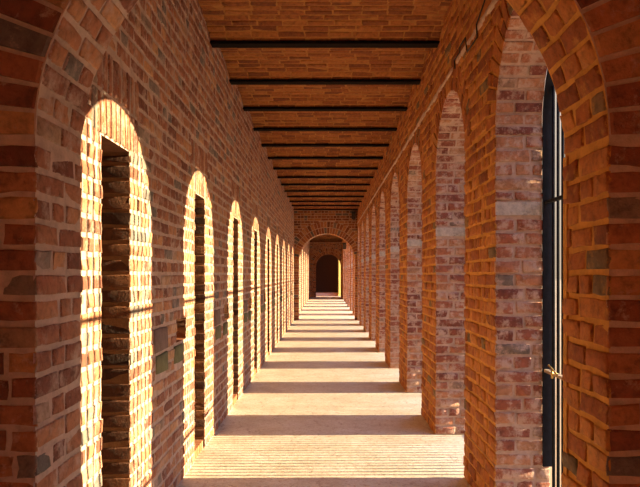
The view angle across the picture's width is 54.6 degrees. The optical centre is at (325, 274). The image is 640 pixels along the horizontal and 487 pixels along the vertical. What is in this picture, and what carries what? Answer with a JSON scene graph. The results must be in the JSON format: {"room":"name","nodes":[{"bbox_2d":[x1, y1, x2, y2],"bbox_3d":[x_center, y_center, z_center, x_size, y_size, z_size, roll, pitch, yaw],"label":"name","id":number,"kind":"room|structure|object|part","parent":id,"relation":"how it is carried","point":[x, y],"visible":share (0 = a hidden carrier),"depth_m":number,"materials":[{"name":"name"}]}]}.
{"room":"arcade corridor","nodes":[
{"label":"arcade corridor","id":0,"kind":"room"},
{"bbox_2d":[80,0,309,486],"bbox_3d":[-1.258,-0.475,22.038,0.389,4.050,39.936,0,0,0],"label":"wall","id":1,"kind":"structure","parent":0,"point":[187,220],"depth_m":4.31,"materials":[{"name":"brown brick"}]},
{"bbox_2d":[0,0,639,486],"bbox_3d":[0.000,-0.475,2.255,3.018,4.050,0.408,0,0,0],"label":"wall","id":2,"kind":"structure","parent":0,"point":[52,52],"depth_m":2.10,"materials":[{"name":"brick"}]},
{"bbox_2d":[178,292,470,486],"bbox_3d":[-0.040,1.630,25.400,2.990,0.160,59.200,0,0,0],"label":"floor","id":3,"kind":"structure","parent":0,"point":[325,408],"depth_m":6.41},
{"bbox_2d":[343,259,343,299],"bbox_3d":[1.226,0.307,38.791,0.359,2.485,1.209,0,0,0],"label":"brick pier","id":4,"kind":"object","parent":3,"relation":"on","point":[343,259],"visible":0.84,"depth_m":38.20,"materials":[{"name":"brick"}]},
{"bbox_2d":[344,258,345,301],"bbox_3d":[1.226,0.307,35.842,0.359,2.485,1.209,0,0,0],"label":"brick pier","id":5,"kind":"object","parent":3,"relation":"on","point":[344,258],"visible":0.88,"depth_m":35.28,"materials":[{"name":"brick"}]},
{"bbox_2d":[345,257,347,303],"bbox_3d":[1.226,0.307,32.892,0.359,2.485,1.209,0,0,0],"label":"brick pier","id":6,"kind":"object","parent":3,"relation":"on","point":[346,286],"visible":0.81,"depth_m":32.29,"materials":[{"name":"brick"}]},
{"bbox_2d":[347,255,349,306],"bbox_3d":[1.226,0.307,29.942,0.360,2.485,1.209,0,0,0],"label":"brick pier","id":7,"kind":"object","parent":3,"relation":"on","point":[348,256],"visible":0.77,"depth_m":29.34,"materials":[{"name":"brick"}]},
{"bbox_2d":[350,253,352,310],"bbox_3d":[1.226,0.307,26.992,0.359,2.485,1.208,0,0,0],"label":"brick pier","id":8,"kind":"object","parent":3,"relation":"on","point":[351,254],"visible":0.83,"depth_m":26.40,"materials":[{"name":"brick"}]},
{"bbox_2d":[352,255,354,314],"bbox_3d":[1.226,0.307,24.041,0.359,2.485,1.209,0,0,0],"label":"brick pier","id":9,"kind":"object","parent":3,"relation":"on","point":[353,268],"visible":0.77,"depth_m":23.75,"materials":[{"name":"brick"}]},
{"bbox_2d":[359,243,363,325],"bbox_3d":[1.226,0.307,19.114,0.359,2.485,0.864,0,0,0],"label":"brick pier","id":10,"kind":"object","parent":3,"relation":"on","point":[361,321],"visible":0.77,"depth_m":18.69,"materials":[{"name":"brick"}]},
{"bbox_2d":[363,240,368,331],"bbox_3d":[1.226,0.307,16.999,0.359,2.485,0.864,0,0,0],"label":"brick pier","id":11,"kind":"object","parent":3,"relation":"on","point":[366,242],"visible":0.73,"depth_m":16.58,"materials":[{"name":"brick"}]},
{"bbox_2d":[369,234,375,340],"bbox_3d":[1.226,0.307,14.884,0.359,2.485,0.864,0,0,0],"label":"brick pier","id":12,"kind":"object","parent":3,"relation":"on","point":[372,243],"visible":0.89,"depth_m":14.46,"materials":[{"name":"brick"}]},
{"bbox_2d":[375,228,385,351],"bbox_3d":[1.226,0.307,12.769,0.359,2.485,0.864,0,0,0],"label":"brick pier","id":13,"kind":"object","parent":3,"relation":"on","point":[380,240],"visible":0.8,"depth_m":12.35,"materials":[{"name":"brick"}]},
{"bbox_2d":[385,218,399,367],"bbox_3d":[1.226,0.307,10.654,0.360,2.485,0.864,0,0,0],"label":"brick pier","id":14,"kind":"object","parent":3,"relation":"on","point":[392,300],"visible":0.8,"depth_m":10.24,"materials":[{"name":"brick"}]},
{"bbox_2d":[399,203,421,392],"bbox_3d":[1.228,0.307,8.538,0.373,2.485,0.872,0,0,0],"label":"brick pier","id":15,"kind":"object","parent":3,"relation":"on","point":[410,253],"visible":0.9,"depth_m":8.12,"materials":[{"name":"brick"}]},
{"bbox_2d":[421,178,464,434],"bbox_3d":[1.223,0.307,6.424,0.373,2.485,0.877,0,0,0],"label":"brick pier","id":16,"kind":"object","parent":3,"relation":"on","point":[443,218],"visible":0.96,"depth_m":6.01,"materials":[{"name":"brick"}]},
{"bbox_2d":[463,125,549,486],"bbox_3d":[1.223,0.307,4.308,0.372,2.485,0.878,0,0,0],"label":"brick pier","id":17,"kind":"object","parent":3,"relation":"on","point":[503,266],"visible":1,"depth_m":3.89,"materials":[{"name":"brick"}]},
{"bbox_2d":[198,0,451,236],"bbox_3d":[0.000,-2.437,25.500,3.400,0.526,59.600,0,0,0],"label":"ceiling","id":18,"kind":"structure","parent":0,"point":[226,20],"depth_m":6.80,"materials":[{"name":"brick"}]},
{"bbox_2d":[210,41,439,47],"bbox_3d":[-0.010,-2.220,5.850,2.150,0.124,0.110,0,0,0],"label":"beam","id":19,"kind":"structure","parent":18,"relation":"attached to","point":[215,44],"depth_m":5.82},
{"bbox_2d":[229,79,420,84],"bbox_3d":[-0.010,-2.220,6.995,2.150,0.124,0.110,0,0,0],"label":"beam","id":20,"kind":"structure","parent":18,"relation":"attached to","point":[232,81],"depth_m":6.94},
{"bbox_2d":[253,128,396,130],"bbox_3d":[-0.010,-2.220,9.285,2.150,0.124,0.110,0,0,0],"label":"beam","id":21,"kind":"structure","parent":18,"relation":"attached to","point":[254,129],"depth_m":9.23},
{"bbox_2d":[243,107,407,110],"bbox_3d":[-0.010,-2.220,8.140,2.150,0.124,0.110,0,0,0],"label":"beam","id":22,"kind":"structure","parent":18,"relation":"attached to","point":[244,108],"depth_m":8.09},
{"bbox_2d":[261,144,389,146],"bbox_3d":[-0.010,-2.220,10.430,2.150,0.124,0.110,0,0,0],"label":"beam","id":23,"kind":"structure","parent":18,"relation":"attached to","point":[262,145],"depth_m":10.37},
{"bbox_2d":[268,157,382,158],"bbox_3d":[-0.010,-2.220,11.575,2.150,0.124,0.110,0,0,0],"label":"beam","id":24,"kind":"structure","parent":18,"relation":"attached to","point":[268,157],"depth_m":11.53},
{"bbox_2d":[273,168,377,169],"bbox_3d":[-0.010,-2.220,12.720,2.150,0.124,0.110,0,0,0],"label":"beam","id":25,"kind":"structure","parent":18,"relation":"attached to","point":[273,168],"depth_m":12.70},
{"bbox_2d":[277,176,373,177],"bbox_3d":[-0.010,-2.220,13.865,2.150,0.124,0.110,0,0,0],"label":"beam","id":26,"kind":"structure","parent":18,"relation":"attached to","point":[278,176],"depth_m":13.81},
{"bbox_2d":[281,184,369,185],"bbox_3d":[-0.010,-2.220,15.010,2.150,0.124,0.110,0,0,0],"label":"beam","id":27,"kind":"structure","parent":18,"relation":"attached to","point":[281,184],"depth_m":14.99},
{"bbox_2d":[284,190,366,191],"bbox_3d":[-0.010,-2.220,16.155,2.150,0.124,0.110,0,0,0],"label":"beam","id":28,"kind":"structure","parent":18,"relation":"attached to","point":[284,190],"depth_m":16.11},
{"bbox_2d":[287,196,363,196],"bbox_3d":[-0.010,-2.220,17.300,2.150,0.124,0.110,0,0,0],"label":"beam","id":29,"kind":"structure","parent":18,"relation":"attached to","point":[287,196],"depth_m":17.25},
{"bbox_2d":[289,201,361,201],"bbox_3d":[-0.010,-2.220,18.445,2.150,0.124,0.110,0,0,0],"label":"beam","id":30,"kind":"structure","parent":18,"relation":"attached to","point":[289,201],"depth_m":18.39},
{"bbox_2d":[293,209,357,209],"bbox_3d":[-0.010,-2.220,20.735,2.150,0.124,0.110,0,0,0],"label":"beam","id":31,"kind":"structure","parent":18,"relation":"attached to","point":[293,209],"depth_m":20.68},
{"bbox_2d":[292,205,359,205],"bbox_3d":[-0.010,-2.220,19.590,2.150,0.124,0.110,0,0,0],"label":"beam","id":32,"kind":"structure","parent":18,"relation":"attached to","point":[292,205],"depth_m":19.53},
{"bbox_2d":[310,241,341,241],"bbox_3d":[-0.010,-2.220,40.730,2.150,0.124,0.110,0,0,0],"label":"beam","id":33,"kind":"structure","parent":18,"relation":"attached to","point":[310,241],"depth_m":40.67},
{"bbox_2d":[310,240,342,240],"bbox_3d":[-0.010,-2.220,39.580,2.150,0.124,0.110,0,0,0],"label":"beam","id":34,"kind":"structure","parent":18,"relation":"attached to","point":[310,240],"depth_m":39.53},
{"bbox_2d":[311,239,342,239],"bbox_3d":[-0.010,-2.220,38.430,2.150,0.124,0.110,0,0,0],"label":"beam","id":35,"kind":"structure","parent":18,"relation":"attached to","point":[311,239],"depth_m":38.38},
{"bbox_2d":[294,210,356,319],"bbox_3d":[-0.007,-0.475,21.236,2.182,4.050,0.399,0,0,0],"label":"wall","id":36,"kind":"structure","parent":0,"point":[308,224],"depth_m":21.04,"materials":[{"name":"brick"}]},
{"bbox_2d":[310,242,341,296],"bbox_3d":[0.001,-0.475,42.187,2.183,4.050,0.399,0,0,0],"label":"wall","id":37,"kind":"structure","parent":0,"point":[317,249],"depth_m":41.99,"materials":[{"name":"brick"}]},
{"bbox_2d":[342,0,546,320],"bbox_3d":[1.204,-0.475,22.205,0.314,4.050,39.602,0,0,0],"label":"wall","id":38,"kind":"structure","parent":0,"point":[500,80],"depth_m":5.27,"materials":[{"name":"brick"}]},
{"bbox_2d":[357,0,497,223],"bbox_3d":[1.054,-1.711,11.727,0.030,0.067,18.515,0,0,0],"label":"trim","id":39,"kind":"structure","parent":38,"relation":"attached to","point":[491,6],"depth_m":5.58,"materials":[{"name":"brick"}]},
{"bbox_2d":[454,0,485,68],"bbox_3d":[1.047,-1.748,4.432,0.011,0.216,1.266,0,0,0],"label":"cord","id":40,"kind":"object","parent":38,"relation":"attached to","point":[467,50],"visible":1,"depth_m":4.46,"materials":[{"name":"brown"}]},
{"bbox_2d":[542,68,564,486],"bbox_3d":[1.379,-0.009,3.255,0.075,3.118,1.266,0,0,0],"label":"gate","id":41,"kind":"object","parent":38,"relation":"in","point":[549,199],"visible":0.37,"depth_m":3.81,"materials":[{"name":"black metal"}]},
{"bbox_3d":[1.386,-0.009,3.255,0.062,3.118,1.266,0,0,0],"label":"frame","id":42,"kind":"part","parent":41,"relation":"part of","materials":[{"name":"black paint"}]},
{"bbox_3d":[0.040,-0.475,48.790,2.250,4.050,12.820,0,0,0],"label":"wall","id":43,"kind":"structure","parent":0,"visible":0},
{"bbox_2d":[316,254,337,291],"bbox_3d":[0.025,-0.200,54.962,2.050,3.500,0.073,0,0,0],"label":"door","id":44,"kind":"structure","parent":43,"relation":"in","point":[326,265],"depth_m":54.94,"materials":[{"name":"brown wood"}]},
{"bbox_2d":[338,260,340,295],"bbox_3d":[1.011,0.220,44.222,0.300,2.640,0.052,0,0,-28],"label":"door leaf","id":45,"kind":"structure","parent":43,"relation":"in","point":[339,265],"depth_m":44.17,"materials":[{"name":"paint"}]},
{"label":"outside","id":46,"kind":"structure","parent":0,"visible":0},
{"bbox_2d":[549,280,560,486],"bbox_3d":[80.728,1.700,75.000,158.545,0.001,230.000,0,0,0],"label":"ground","id":47,"kind":"structure","parent":46,"point":[550,480],"depth_m":8.60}
]}

